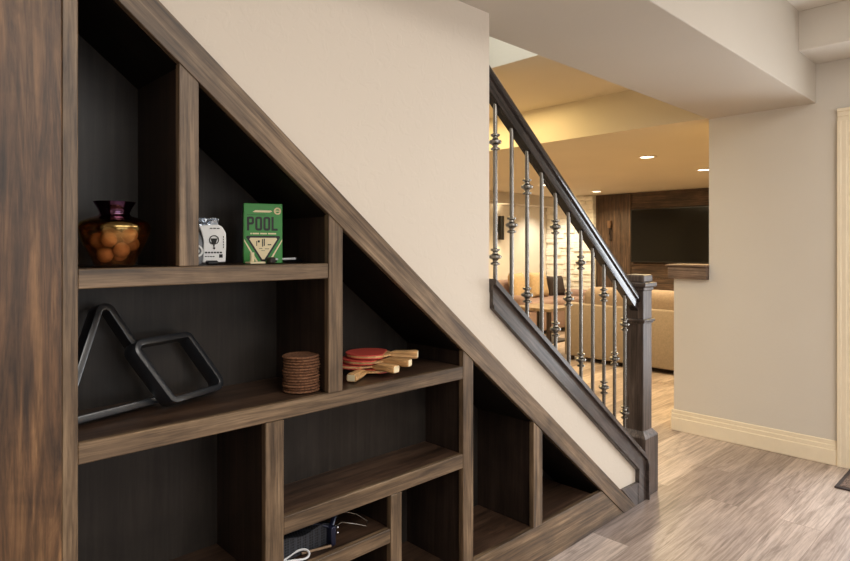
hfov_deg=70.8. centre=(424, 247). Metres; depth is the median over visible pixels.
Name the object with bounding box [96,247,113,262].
ball
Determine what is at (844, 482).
door mat
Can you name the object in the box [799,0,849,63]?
ceiling
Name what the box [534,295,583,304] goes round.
seat cushion
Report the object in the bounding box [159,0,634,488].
wall
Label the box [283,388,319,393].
coaster
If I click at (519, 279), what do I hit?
throw pillow
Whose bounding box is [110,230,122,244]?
ball
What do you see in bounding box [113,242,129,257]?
ball
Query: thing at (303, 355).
coaster
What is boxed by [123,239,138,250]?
ball
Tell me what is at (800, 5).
ceiling
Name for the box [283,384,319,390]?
coaster
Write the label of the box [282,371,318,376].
coaster
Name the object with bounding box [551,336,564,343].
shelf
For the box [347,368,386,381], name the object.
paddle
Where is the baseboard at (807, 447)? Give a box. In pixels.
[671,409,836,465]
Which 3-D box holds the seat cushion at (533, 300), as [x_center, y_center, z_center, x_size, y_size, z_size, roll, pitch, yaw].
[1.582,0.870,9.167,0.760,0.140,0.700,0,0,-44]
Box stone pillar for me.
[546,196,595,289]
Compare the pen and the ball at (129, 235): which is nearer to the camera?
the ball at (129, 235)
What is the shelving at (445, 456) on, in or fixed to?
on the floor
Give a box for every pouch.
[199,218,225,262]
[199,232,204,263]
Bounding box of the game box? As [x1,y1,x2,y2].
[242,203,281,262]
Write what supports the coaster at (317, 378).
on the coaster at (318, 380)
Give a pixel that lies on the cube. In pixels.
(270, 260)
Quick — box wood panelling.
[596,188,708,290]
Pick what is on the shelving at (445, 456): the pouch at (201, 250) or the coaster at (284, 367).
the pouch at (201, 250)
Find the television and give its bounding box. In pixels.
[631,206,708,263]
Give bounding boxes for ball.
[89,233,102,247]
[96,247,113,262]
[99,232,116,246]
[100,227,114,233]
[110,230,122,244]
[112,249,126,260]
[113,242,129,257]
[121,227,137,242]
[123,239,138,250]
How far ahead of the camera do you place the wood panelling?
9.61 m
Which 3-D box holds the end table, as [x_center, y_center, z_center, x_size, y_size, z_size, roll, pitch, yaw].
[1.456,1.010,7.338,0.550,0.580,0.550,0,0,-44]
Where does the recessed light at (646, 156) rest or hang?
in the ceiling at (595, 144)
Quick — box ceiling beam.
[458,0,815,118]
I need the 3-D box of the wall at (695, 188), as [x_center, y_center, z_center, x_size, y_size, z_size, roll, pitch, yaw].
[4.081,0.210,8.956,0.120,2.180,5.400,0,0,-44]
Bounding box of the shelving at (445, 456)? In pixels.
[0,0,634,560]
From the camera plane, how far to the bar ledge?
4.17 m
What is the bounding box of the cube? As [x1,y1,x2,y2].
[266,257,275,263]
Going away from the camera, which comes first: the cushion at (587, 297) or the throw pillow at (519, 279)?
the cushion at (587, 297)
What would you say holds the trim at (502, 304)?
attached to the wall at (388, 100)
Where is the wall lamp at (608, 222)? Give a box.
[607,221,611,239]
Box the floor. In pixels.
[544,327,849,560]
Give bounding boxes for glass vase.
[78,200,150,265]
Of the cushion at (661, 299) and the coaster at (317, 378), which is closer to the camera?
the coaster at (317, 378)
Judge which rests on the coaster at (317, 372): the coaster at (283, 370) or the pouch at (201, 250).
the coaster at (283, 370)
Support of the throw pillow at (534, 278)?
on the sofa at (519, 299)
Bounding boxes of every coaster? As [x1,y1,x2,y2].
[282,351,318,359]
[282,368,318,373]
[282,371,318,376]
[282,379,319,385]
[282,382,318,388]
[283,356,319,362]
[283,360,319,365]
[283,363,319,368]
[283,365,319,370]
[283,373,319,379]
[283,377,319,382]
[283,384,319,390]
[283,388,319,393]
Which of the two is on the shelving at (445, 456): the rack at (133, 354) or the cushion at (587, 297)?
the rack at (133, 354)
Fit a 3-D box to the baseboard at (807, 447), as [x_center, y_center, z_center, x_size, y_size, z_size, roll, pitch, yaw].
[2.107,1.226,3.918,0.018,0.147,1.000,0,0,-44]
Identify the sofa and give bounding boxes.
[498,277,586,330]
[565,287,673,370]
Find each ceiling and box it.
[489,55,630,118]
[489,90,708,196]
[787,0,843,11]
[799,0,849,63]
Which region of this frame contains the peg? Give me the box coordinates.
[250,252,253,261]
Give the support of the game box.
on the shelving at (445, 456)
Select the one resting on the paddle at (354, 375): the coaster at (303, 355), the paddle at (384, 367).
the paddle at (384, 367)
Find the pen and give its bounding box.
[275,258,301,262]
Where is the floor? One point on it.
(714, 500)
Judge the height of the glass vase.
0.154 m
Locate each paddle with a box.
[343,355,411,366]
[343,363,398,372]
[346,348,417,358]
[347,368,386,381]
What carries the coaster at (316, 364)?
on the coaster at (284, 367)
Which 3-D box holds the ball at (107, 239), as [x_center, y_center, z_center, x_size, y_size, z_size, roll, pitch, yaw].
[-0.741,-0.018,1.400,0.036,0.036,0.037,0,0,6]
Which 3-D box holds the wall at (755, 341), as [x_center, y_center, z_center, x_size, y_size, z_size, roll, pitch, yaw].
[3.744,-0.020,2.307,0.120,2.640,5.558,0,0,-44]
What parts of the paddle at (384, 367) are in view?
blade, handle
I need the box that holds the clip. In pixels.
[205,260,217,264]
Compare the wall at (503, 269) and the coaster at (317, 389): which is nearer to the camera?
the coaster at (317, 389)
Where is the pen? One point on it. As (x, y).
(284, 260)
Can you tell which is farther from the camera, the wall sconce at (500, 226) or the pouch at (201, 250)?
the wall sconce at (500, 226)
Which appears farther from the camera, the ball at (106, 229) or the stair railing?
the stair railing
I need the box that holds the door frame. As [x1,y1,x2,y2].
[837,107,849,468]
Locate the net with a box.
[284,512,367,560]
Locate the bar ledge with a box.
[665,264,708,279]
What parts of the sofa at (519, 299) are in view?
arm, frame, seat, arm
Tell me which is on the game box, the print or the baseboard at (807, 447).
the print
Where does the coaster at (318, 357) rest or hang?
on the coaster at (317, 361)
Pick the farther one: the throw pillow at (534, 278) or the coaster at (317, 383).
the throw pillow at (534, 278)
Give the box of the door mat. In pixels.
[834,469,849,490]
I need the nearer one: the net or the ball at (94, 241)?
the ball at (94, 241)
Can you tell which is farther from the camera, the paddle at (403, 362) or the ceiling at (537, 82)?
the ceiling at (537, 82)
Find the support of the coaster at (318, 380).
on the coaster at (317, 383)
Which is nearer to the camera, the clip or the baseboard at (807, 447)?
the clip
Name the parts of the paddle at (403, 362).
blade, handle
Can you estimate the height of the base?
0.006 m
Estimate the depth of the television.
9.06 m
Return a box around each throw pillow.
[508,272,524,295]
[529,272,548,297]
[546,276,564,295]
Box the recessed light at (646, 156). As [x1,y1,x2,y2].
[637,155,656,158]
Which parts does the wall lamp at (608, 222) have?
lamp shade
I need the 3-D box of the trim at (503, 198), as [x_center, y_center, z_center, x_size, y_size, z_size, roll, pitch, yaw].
[0.129,-0.791,8.573,6.080,0.173,0.250,0,0,-44]
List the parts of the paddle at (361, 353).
blade, handle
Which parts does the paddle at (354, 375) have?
handle, blade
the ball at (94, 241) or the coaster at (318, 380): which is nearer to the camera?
the ball at (94, 241)
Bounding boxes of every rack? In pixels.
[78,303,157,423]
[124,332,222,406]
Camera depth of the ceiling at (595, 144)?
5.26 m
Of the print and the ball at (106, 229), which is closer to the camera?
the ball at (106, 229)
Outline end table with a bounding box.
[519,303,564,343]
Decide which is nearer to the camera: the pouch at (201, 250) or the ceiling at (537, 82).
the pouch at (201, 250)
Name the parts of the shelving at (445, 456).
panel, shelf, shelf, shelf, shelf, panel, shelf, rail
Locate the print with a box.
[253,210,271,212]
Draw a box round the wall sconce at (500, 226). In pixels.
[497,216,503,239]
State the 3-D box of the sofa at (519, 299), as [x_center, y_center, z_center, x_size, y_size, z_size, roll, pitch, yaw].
[1.770,0.910,9.541,1.950,0.780,0.980,0,0,-44]
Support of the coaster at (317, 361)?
on the coaster at (316, 364)
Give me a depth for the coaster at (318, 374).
1.72 m
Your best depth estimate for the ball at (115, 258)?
1.44 m
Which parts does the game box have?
triangle panel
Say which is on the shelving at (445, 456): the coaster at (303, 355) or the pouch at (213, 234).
the pouch at (213, 234)
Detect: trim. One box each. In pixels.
[489,191,557,207]
[489,279,649,504]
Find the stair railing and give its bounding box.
[489,65,657,494]
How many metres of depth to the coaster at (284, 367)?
1.72 m
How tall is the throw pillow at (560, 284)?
0.330 m
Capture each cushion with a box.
[529,298,559,311]
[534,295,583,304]
[584,287,622,305]
[652,290,673,309]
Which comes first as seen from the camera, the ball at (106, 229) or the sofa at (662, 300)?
the ball at (106, 229)
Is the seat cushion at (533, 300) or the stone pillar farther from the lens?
the stone pillar
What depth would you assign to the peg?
1.67 m
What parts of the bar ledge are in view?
plate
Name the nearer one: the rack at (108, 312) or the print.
the rack at (108, 312)
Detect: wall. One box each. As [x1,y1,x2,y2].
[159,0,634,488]
[489,204,549,279]
[550,188,698,278]
[674,58,849,440]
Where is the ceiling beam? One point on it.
(710, 59)
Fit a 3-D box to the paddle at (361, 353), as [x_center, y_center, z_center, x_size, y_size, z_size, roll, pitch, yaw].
[-0.146,0.359,2.021,0.245,0.025,0.148,0,0,5]
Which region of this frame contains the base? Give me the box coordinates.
[245,262,265,263]

